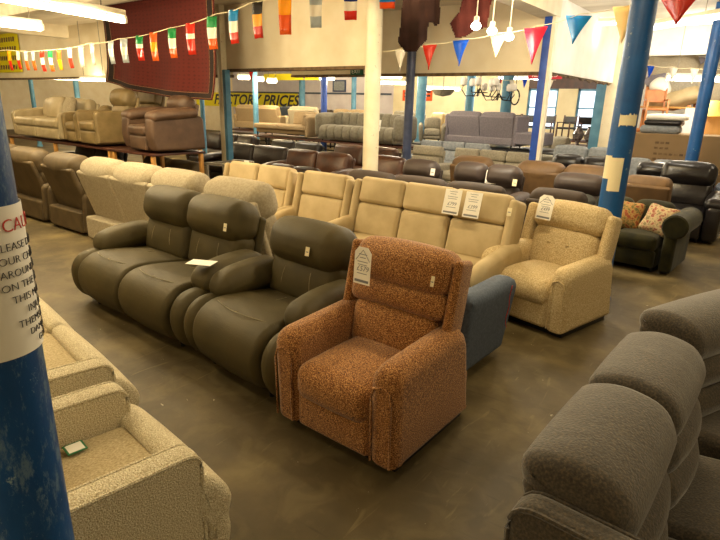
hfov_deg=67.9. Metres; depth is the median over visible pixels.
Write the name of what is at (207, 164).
trestle
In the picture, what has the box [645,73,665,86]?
cushion
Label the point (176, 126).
leather armchair
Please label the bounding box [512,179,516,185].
price tag
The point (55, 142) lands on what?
display rack
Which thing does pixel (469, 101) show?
steel column
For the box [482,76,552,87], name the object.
bunting
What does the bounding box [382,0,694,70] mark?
bunting
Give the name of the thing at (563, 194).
armchair
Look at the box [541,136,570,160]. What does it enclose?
fabric sofa
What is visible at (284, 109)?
fabric sofa
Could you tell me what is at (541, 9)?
trim
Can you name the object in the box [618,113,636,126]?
paper notice
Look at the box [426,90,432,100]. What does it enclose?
poster
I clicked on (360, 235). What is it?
seat cushion
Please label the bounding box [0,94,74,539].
steel column
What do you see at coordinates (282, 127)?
seat cushion
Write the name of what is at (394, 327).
cushion
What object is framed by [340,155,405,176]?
recliner armchair
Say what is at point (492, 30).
lamp
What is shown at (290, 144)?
leather sofa
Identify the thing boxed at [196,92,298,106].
banner
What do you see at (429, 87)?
tube light
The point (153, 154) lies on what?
display rack
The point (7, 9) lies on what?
trim
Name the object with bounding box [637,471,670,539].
lumbar cushion
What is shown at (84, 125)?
seat cushion
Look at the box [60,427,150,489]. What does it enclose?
seat cushion
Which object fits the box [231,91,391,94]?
trim
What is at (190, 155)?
seat cushion
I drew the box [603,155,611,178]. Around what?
paper notice
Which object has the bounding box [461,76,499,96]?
light
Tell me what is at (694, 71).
bunting
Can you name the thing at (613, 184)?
paper notice
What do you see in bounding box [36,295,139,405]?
sofa
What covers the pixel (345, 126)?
sofa
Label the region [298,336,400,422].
seat cushion
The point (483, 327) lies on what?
armchair
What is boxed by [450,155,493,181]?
recliner armchair
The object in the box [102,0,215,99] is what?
oriental rug
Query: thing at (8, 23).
tube light
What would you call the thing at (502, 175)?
leather sofa
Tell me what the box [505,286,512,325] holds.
thread
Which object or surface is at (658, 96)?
wooden chair
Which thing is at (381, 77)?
tube light
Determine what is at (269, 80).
tube light
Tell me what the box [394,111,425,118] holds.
fabric sofa
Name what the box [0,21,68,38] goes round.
trim
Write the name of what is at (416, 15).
leather hide
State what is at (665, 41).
trim
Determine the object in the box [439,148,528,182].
fabric sofa
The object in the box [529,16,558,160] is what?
timber post
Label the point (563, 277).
armchair
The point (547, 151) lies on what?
display platform
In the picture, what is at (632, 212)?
cushion
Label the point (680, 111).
wall
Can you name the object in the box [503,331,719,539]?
recliner sofa
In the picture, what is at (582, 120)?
wooden chair
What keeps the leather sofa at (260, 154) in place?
on the floor
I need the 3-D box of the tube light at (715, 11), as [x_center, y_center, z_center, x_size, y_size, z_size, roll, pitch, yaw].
[4.544,-3.824,7.833,0.064,0.509,1.887,-3,18,-14]
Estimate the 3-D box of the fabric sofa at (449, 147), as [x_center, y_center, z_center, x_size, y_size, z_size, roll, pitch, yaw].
[2.113,-2.630,12.969,2.160,0.917,0.932,14,21,35]
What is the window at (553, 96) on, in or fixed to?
in the wall at (334, 101)
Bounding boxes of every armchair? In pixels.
[40,151,95,232]
[51,381,230,539]
[61,105,111,141]
[75,88,139,144]
[121,95,204,150]
[184,215,357,396]
[201,176,277,256]
[274,170,354,221]
[274,235,472,471]
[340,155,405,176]
[403,159,442,178]
[412,145,445,163]
[418,117,445,140]
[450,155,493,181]
[461,275,515,369]
[481,199,621,337]
[520,187,587,236]
[554,172,602,199]
[625,175,672,202]
[660,160,719,242]
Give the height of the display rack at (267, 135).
0.740 m
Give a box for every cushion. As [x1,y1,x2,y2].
[14,116,49,125]
[34,117,57,128]
[42,334,75,368]
[46,96,65,116]
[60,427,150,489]
[61,97,76,112]
[65,121,74,130]
[78,246,187,314]
[79,120,94,130]
[118,260,197,339]
[128,123,145,135]
[189,148,218,156]
[193,288,295,388]
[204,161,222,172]
[207,150,221,152]
[254,123,285,128]
[278,124,304,130]
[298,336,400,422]
[352,278,447,320]
[352,299,442,350]
[354,232,373,238]
[424,128,439,135]
[442,170,449,180]
[456,253,480,286]
[501,259,562,304]
[529,225,600,265]
[542,155,552,160]
[617,228,663,251]
[621,200,644,227]
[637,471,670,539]
[638,203,680,237]
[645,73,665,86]
[647,55,699,74]
[648,86,698,110]
[649,77,670,93]
[667,398,701,473]
[667,455,719,539]
[669,81,697,91]
[671,202,705,220]
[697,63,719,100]
[698,410,719,459]
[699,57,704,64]
[701,354,719,388]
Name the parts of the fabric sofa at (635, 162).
backrest, backrest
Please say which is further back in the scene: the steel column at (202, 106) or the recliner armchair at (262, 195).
the steel column at (202, 106)
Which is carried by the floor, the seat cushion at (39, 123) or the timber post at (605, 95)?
the timber post at (605, 95)
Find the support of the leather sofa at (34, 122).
on the display rack at (55, 142)
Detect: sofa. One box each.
[9,144,49,220]
[11,97,99,139]
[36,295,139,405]
[65,146,127,161]
[71,184,265,346]
[76,156,209,237]
[134,91,164,106]
[144,156,206,174]
[186,132,259,161]
[197,142,288,178]
[223,161,298,210]
[233,104,285,128]
[254,111,317,138]
[264,149,355,173]
[271,139,324,151]
[272,163,320,172]
[280,106,289,115]
[285,106,318,123]
[315,112,416,145]
[329,176,526,286]
[334,109,363,112]
[334,144,401,168]
[348,169,524,219]
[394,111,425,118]
[401,140,490,162]
[431,112,449,133]
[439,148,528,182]
[444,111,553,148]
[447,161,529,203]
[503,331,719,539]
[518,160,603,193]
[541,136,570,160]
[549,145,606,161]
[552,153,605,167]
[586,194,702,272]
[629,157,669,174]
[636,161,717,190]
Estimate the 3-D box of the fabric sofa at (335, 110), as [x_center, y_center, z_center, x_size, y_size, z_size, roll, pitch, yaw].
[-0.504,-4.560,16.600,1.560,0.831,0.924,14,21,35]
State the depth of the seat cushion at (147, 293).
3.94 m
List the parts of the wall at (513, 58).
rail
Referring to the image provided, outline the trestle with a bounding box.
[204,159,253,177]
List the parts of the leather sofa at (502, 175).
backrest, panel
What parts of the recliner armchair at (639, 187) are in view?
panel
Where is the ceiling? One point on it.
(58, 18)
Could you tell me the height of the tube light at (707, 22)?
0.125 m
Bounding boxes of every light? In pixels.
[0,0,127,22]
[0,7,43,30]
[77,21,105,81]
[237,72,250,79]
[255,72,264,81]
[266,73,277,82]
[318,77,335,79]
[381,77,402,78]
[381,77,405,84]
[427,77,460,90]
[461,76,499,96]
[481,76,516,100]
[497,76,537,79]
[598,18,616,25]
[654,0,719,29]
[665,25,719,81]
[680,17,712,24]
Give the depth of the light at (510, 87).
13.12 m
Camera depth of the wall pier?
19.71 m
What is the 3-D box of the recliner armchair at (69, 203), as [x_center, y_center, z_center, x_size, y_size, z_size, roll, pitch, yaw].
[-3.716,-1.123,7.389,1.150,1.005,0.910,14,21,35]
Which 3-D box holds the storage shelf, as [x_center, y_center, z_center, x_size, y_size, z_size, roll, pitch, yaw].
[8.624,-3.226,12.095,4.500,2.900,1.160,14,21,35]
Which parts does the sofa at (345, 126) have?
arm, arm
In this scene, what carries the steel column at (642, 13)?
on the floor
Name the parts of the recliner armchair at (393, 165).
backrest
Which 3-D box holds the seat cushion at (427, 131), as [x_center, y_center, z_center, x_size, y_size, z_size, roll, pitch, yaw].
[1.988,-3.800,14.777,0.448,0.218,0.569,4,17,7]
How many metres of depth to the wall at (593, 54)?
9.95 m
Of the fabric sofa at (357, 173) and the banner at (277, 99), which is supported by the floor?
the fabric sofa at (357, 173)
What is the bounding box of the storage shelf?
[636,86,695,132]
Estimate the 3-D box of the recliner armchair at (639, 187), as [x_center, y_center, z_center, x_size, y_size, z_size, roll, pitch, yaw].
[3.896,-0.827,7.269,0.600,0.951,0.851,14,21,35]
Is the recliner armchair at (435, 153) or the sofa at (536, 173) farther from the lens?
the recliner armchair at (435, 153)
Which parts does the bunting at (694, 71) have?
cord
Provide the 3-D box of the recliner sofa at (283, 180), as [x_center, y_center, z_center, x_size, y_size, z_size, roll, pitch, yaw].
[-1.405,-0.765,6.530,1.340,1.008,0.908,14,21,35]
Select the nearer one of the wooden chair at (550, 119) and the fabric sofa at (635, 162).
the fabric sofa at (635, 162)
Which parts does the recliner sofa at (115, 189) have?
panel, panel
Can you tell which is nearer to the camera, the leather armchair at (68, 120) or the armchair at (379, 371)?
the armchair at (379, 371)
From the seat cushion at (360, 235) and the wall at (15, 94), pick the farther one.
the wall at (15, 94)
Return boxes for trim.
[0,0,127,20]
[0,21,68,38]
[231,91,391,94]
[496,0,562,18]
[552,73,610,85]
[649,25,711,55]
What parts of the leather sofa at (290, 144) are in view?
backrest, backrest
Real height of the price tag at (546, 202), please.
0.206 m
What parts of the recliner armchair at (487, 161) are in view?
panel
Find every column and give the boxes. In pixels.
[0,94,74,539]
[28,80,42,146]
[73,80,79,97]
[200,100,206,153]
[252,72,259,144]
[299,80,304,140]
[321,77,326,151]
[351,77,356,109]
[362,0,382,170]
[402,52,415,159]
[414,76,426,144]
[465,76,475,110]
[500,76,513,151]
[598,0,658,299]
[685,1,719,160]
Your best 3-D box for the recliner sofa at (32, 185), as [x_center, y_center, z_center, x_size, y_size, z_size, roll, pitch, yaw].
[-4.970,-1.438,8.297,2.010,1.005,0.910,14,21,35]
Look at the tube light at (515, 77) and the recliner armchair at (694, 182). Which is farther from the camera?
the tube light at (515, 77)
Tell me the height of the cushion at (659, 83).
0.450 m
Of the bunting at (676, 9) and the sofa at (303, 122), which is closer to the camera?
the bunting at (676, 9)
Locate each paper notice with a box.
[0,198,44,362]
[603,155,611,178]
[606,157,623,191]
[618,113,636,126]
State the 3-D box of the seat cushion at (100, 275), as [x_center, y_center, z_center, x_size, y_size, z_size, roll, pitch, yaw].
[-1.923,0.055,4.645,0.668,0.448,0.781,15,22,37]
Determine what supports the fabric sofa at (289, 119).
on the display rack at (240, 129)
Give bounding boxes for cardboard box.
[632,132,719,185]
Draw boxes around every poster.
[0,33,22,72]
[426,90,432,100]
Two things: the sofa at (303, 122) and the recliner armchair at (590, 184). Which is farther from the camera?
the sofa at (303, 122)
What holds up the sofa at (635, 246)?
on the floor
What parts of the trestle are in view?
leg, frame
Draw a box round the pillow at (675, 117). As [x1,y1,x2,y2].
[646,114,689,120]
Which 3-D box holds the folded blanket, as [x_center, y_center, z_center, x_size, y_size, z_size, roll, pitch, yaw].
[6.009,-2.810,10.682,0.700,0.188,0.520,14,21,35]
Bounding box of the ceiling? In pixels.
[0,0,719,57]
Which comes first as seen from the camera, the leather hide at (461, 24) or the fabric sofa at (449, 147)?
the leather hide at (461, 24)
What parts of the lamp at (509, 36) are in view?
bulb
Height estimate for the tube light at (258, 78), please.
1.102 m
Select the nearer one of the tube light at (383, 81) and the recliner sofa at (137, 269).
the recliner sofa at (137, 269)
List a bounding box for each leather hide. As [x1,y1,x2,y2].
[398,0,440,51]
[450,0,491,37]
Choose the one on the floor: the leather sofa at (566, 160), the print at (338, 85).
the leather sofa at (566, 160)
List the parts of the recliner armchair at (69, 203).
arm, panel, arm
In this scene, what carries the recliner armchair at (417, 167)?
on the floor
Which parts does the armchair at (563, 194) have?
panel, backrest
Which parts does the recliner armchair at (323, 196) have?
arm, backrest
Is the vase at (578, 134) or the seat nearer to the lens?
the seat
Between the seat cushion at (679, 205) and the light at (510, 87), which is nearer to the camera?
the seat cushion at (679, 205)
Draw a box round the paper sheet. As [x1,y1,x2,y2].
[185,259,217,265]
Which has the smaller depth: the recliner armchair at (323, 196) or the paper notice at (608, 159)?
the paper notice at (608, 159)
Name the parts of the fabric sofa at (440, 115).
backrest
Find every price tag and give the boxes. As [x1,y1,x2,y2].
[305,247,309,256]
[353,246,371,285]
[430,276,434,286]
[441,188,462,215]
[462,191,482,218]
[506,208,511,215]
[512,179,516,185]
[535,195,554,220]
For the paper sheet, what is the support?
on the recliner sofa at (137, 269)
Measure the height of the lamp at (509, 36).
0.920 m
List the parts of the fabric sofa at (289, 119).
panel, backrest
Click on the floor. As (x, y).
(285, 479)
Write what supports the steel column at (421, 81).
on the floor
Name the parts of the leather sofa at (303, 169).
backrest, backrest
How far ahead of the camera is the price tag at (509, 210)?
4.59 m
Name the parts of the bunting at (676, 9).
cord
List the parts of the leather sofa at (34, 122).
arm, backrest, arm, backrest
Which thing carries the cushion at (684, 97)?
on the storage shelf
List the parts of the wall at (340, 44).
rail, rail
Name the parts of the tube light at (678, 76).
hanging rod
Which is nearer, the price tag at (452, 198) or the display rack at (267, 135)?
the price tag at (452, 198)
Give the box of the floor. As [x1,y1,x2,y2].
[6,129,719,539]
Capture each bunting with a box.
[0,0,264,71]
[278,0,394,34]
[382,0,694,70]
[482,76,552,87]
[647,65,719,83]
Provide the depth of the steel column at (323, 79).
16.94 m
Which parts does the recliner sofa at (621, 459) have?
panel, arm, backrest, backrest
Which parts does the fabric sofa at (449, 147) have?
backrest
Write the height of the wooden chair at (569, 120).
0.765 m
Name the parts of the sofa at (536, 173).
panel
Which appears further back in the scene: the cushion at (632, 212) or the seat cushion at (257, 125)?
the seat cushion at (257, 125)
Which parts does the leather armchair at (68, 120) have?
arm, arm, backrest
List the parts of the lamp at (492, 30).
bulb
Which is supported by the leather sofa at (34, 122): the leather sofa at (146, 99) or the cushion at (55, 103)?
the cushion at (55, 103)
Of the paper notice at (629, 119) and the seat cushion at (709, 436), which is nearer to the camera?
the seat cushion at (709, 436)
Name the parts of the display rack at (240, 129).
rail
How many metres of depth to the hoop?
14.48 m
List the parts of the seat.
backrest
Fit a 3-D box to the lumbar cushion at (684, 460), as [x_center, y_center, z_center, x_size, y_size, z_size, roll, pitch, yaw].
[1.097,0.570,1.968,0.255,0.187,0.535,15,22,37]
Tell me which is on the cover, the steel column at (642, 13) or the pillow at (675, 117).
the pillow at (675, 117)
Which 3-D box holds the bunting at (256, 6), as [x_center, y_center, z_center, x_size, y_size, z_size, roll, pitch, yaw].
[-3.197,-2.989,6.867,8.362,0.810,0.452,11,20,28]
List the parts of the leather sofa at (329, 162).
backrest, backrest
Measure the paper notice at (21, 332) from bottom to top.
0.263 m
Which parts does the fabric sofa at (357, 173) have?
backrest, backrest, backrest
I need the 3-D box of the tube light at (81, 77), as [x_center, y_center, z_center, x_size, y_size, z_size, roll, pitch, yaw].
[-6.448,-5.228,12.810,0.722,1.338,0.060,2,17,1]
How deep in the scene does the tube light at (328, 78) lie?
16.95 m
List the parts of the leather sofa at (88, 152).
backrest, backrest, panel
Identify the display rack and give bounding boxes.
[8,135,201,162]
[109,148,204,173]
[232,128,335,150]
[247,133,413,149]
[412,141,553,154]
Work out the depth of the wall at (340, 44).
9.55 m
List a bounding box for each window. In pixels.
[526,89,558,128]
[573,89,595,130]
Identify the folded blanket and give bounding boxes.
[640,125,681,133]
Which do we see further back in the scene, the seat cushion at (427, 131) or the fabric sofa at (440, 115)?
the fabric sofa at (440, 115)
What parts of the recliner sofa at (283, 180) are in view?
backrest, arm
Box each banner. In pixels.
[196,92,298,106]
[264,74,319,79]
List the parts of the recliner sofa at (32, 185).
panel, panel, backrest, arm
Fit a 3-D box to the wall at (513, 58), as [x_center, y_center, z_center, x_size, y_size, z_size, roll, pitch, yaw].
[0.775,-4.335,10.267,5.720,1.170,0.150,14,21,35]
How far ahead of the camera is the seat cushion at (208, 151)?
14.28 m
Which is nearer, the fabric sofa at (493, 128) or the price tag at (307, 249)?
the price tag at (307, 249)
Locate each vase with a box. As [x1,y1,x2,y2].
[573,126,583,144]
[584,126,589,145]
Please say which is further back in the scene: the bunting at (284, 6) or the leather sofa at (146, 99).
the leather sofa at (146, 99)
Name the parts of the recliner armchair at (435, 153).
backrest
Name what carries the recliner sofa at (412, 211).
on the floor
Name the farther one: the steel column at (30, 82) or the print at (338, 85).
the print at (338, 85)
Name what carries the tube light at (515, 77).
hanging from the ceiling
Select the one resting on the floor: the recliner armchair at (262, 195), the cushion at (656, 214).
the recliner armchair at (262, 195)
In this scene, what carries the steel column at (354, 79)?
on the floor
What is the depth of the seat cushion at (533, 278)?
4.36 m
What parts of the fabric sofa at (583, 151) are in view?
backrest, backrest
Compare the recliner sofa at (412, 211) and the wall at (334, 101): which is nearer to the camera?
the recliner sofa at (412, 211)
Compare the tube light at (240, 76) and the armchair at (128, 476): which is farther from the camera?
the tube light at (240, 76)
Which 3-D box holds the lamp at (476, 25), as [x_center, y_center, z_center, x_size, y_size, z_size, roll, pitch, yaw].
[1.375,-3.227,6.190,0.124,0.831,0.121,14,21,35]
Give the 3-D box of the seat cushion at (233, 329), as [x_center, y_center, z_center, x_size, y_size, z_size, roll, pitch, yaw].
[-0.617,0.412,3.607,0.688,0.448,0.789,16,23,40]
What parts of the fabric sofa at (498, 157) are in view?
arm, backrest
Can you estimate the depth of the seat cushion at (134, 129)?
8.83 m
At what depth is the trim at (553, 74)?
10.22 m
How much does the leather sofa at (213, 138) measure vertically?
0.881 m
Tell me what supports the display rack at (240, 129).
on the floor
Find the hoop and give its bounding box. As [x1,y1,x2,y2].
[510,80,519,104]
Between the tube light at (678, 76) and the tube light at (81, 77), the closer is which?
the tube light at (678, 76)
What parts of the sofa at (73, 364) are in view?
arm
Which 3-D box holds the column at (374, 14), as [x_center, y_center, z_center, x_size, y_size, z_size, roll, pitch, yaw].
[0.187,-2.553,8.316,0.310,3.440,0.310,14,21,35]
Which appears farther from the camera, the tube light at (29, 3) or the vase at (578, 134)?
the vase at (578, 134)
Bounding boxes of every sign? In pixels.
[350,70,362,74]
[528,75,561,78]
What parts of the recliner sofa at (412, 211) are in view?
arm, backrest, backrest, backrest, arm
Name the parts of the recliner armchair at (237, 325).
arm, arm, backrest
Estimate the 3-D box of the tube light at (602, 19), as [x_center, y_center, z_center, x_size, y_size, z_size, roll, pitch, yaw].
[4.233,-4.804,10.442,1.540,0.125,0.060,14,21,35]
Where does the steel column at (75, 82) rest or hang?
on the floor
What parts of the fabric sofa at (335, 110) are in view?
backrest, backrest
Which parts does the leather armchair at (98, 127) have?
arm, arm, backrest, panel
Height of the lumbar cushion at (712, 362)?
0.187 m
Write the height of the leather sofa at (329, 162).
0.861 m
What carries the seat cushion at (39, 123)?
on the leather sofa at (34, 122)
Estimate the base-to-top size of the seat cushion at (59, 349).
0.178 m
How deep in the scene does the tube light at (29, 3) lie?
5.11 m
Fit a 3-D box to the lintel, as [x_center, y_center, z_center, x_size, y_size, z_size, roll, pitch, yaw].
[8.108,-7.019,19.201,4.000,0.990,0.250,14,21,35]
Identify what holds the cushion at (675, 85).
on the cushion at (684, 97)
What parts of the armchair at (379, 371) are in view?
arm, arm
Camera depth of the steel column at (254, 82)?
17.44 m
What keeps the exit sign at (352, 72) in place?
attached to the wall at (513, 58)
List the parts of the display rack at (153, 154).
leg, leg, leg, leg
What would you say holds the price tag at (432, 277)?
attached to the armchair at (379, 371)
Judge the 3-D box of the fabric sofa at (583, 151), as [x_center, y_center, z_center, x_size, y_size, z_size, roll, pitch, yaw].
[4.819,-2.167,11.602,1.810,0.981,0.930,14,21,35]
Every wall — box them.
[0,0,366,79]
[0,80,122,128]
[164,71,529,146]
[291,1,544,77]
[552,0,619,82]
[637,56,705,127]
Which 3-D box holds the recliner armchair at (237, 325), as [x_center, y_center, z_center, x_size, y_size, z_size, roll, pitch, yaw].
[-0.541,0.181,3.616,1.080,0.978,0.998,16,23,40]
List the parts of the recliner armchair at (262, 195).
backrest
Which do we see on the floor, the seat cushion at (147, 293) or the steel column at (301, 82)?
the steel column at (301, 82)
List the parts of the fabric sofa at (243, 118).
arm, panel, backrest, panel, backrest, arm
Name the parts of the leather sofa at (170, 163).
backrest, backrest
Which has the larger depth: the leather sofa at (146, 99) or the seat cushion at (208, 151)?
the seat cushion at (208, 151)
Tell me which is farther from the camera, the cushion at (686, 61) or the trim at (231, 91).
the trim at (231, 91)
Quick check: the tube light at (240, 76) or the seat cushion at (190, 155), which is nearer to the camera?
the seat cushion at (190, 155)
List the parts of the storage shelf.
white panel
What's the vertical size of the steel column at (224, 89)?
3.440 m
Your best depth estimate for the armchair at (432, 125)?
14.61 m
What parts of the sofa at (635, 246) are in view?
backrest, backrest, arm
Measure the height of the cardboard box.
1.332 m
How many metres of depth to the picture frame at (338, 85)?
25.69 m
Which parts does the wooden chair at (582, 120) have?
backrest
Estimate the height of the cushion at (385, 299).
0.193 m
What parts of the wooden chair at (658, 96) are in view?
leg, leg, seat, backrest, leg, leg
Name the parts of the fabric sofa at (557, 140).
backrest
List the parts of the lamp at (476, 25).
bulb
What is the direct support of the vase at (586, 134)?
on the display rack
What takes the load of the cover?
on the folded blanket
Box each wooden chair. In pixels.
[522,114,533,127]
[545,115,556,132]
[555,115,577,139]
[578,116,591,129]
[639,88,670,127]
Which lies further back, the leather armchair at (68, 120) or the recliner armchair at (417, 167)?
the leather armchair at (68, 120)
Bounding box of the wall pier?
[555,89,578,129]
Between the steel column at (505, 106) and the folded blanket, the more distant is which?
the steel column at (505, 106)
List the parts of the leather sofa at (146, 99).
backrest, panel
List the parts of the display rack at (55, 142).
leg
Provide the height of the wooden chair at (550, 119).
0.765 m
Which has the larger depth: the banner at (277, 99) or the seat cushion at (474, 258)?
the banner at (277, 99)
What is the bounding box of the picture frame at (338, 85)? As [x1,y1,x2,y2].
[332,80,345,91]
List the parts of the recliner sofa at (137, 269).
arm, backrest, arm, backrest, panel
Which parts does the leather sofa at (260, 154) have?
backrest, backrest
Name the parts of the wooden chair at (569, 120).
seat, backrest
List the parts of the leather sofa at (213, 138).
backrest, backrest, backrest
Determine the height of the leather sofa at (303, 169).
0.691 m
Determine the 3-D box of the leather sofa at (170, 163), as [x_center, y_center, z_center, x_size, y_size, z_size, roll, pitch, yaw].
[-3.813,-1.787,10.210,2.150,0.651,0.928,14,21,35]
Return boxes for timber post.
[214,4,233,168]
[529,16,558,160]
[588,37,624,148]
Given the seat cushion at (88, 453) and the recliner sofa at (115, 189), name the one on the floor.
the recliner sofa at (115, 189)
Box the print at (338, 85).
[334,81,343,90]
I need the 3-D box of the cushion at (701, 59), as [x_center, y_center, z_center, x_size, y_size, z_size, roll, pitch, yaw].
[7.837,-4.623,12.343,0.635,0.523,0.629,14,21,35]
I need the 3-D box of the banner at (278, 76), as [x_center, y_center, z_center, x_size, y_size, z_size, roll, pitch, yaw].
[-2.786,-8.086,21.503,3.132,0.861,0.016,14,21,35]
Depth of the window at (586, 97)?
19.39 m
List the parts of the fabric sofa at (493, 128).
arm, panel, backrest, panel, backrest, arm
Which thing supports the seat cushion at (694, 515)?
on the recliner sofa at (621, 459)
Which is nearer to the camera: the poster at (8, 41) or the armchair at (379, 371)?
the armchair at (379, 371)
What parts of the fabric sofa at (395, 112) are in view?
backrest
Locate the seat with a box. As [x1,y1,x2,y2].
[639,289,719,459]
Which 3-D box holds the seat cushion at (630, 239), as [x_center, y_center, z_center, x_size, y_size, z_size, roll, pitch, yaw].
[3.313,-0.387,6.281,0.448,0.218,0.709,16,22,39]
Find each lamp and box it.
[471,0,480,29]
[487,0,496,34]
[504,0,513,40]
[704,101,719,134]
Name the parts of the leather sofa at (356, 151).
backrest, backrest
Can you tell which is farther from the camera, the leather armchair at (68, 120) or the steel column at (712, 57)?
the leather armchair at (68, 120)
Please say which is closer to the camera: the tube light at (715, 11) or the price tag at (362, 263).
the price tag at (362, 263)
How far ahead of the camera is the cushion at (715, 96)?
11.87 m
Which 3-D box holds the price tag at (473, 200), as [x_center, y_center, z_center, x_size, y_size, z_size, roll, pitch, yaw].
[1.001,-0.579,4.765,0.160,0.223,0.061,15,22,37]
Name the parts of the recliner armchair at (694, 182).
backrest, arm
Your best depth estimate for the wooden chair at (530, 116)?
18.37 m
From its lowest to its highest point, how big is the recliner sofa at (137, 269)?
1.008 m
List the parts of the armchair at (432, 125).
arm, backrest, arm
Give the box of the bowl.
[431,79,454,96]
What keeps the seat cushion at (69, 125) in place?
on the leather armchair at (68, 120)
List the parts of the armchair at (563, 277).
arm, arm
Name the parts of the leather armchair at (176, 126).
arm, arm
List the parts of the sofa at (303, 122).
backrest, arm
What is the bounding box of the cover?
[644,120,684,125]
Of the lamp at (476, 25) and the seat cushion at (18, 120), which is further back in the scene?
the seat cushion at (18, 120)
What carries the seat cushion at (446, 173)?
on the fabric sofa at (498, 157)
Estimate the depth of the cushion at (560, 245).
4.58 m
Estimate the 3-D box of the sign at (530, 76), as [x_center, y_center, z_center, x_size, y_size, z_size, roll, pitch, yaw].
[4.013,-4.655,11.433,0.741,1.085,0.023,14,21,35]
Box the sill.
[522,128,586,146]
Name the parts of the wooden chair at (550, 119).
backrest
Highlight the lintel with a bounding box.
[529,59,648,88]
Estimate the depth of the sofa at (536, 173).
8.16 m
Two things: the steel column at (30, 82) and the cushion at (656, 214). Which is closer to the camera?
the cushion at (656, 214)
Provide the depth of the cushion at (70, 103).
10.50 m
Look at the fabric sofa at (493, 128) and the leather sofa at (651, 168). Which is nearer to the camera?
the leather sofa at (651, 168)
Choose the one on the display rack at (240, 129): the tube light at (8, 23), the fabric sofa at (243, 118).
the fabric sofa at (243, 118)
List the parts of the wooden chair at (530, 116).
backrest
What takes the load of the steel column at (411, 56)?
on the floor
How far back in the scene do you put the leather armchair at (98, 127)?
9.77 m
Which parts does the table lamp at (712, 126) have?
pine stem, lamp shade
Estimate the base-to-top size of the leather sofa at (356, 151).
0.851 m
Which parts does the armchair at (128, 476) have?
arm, arm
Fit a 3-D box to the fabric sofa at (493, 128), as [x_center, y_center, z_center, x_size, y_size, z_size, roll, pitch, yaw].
[3.602,-3.682,14.024,2.730,0.891,0.902,14,21,35]
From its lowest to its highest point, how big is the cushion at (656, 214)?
0.356 m

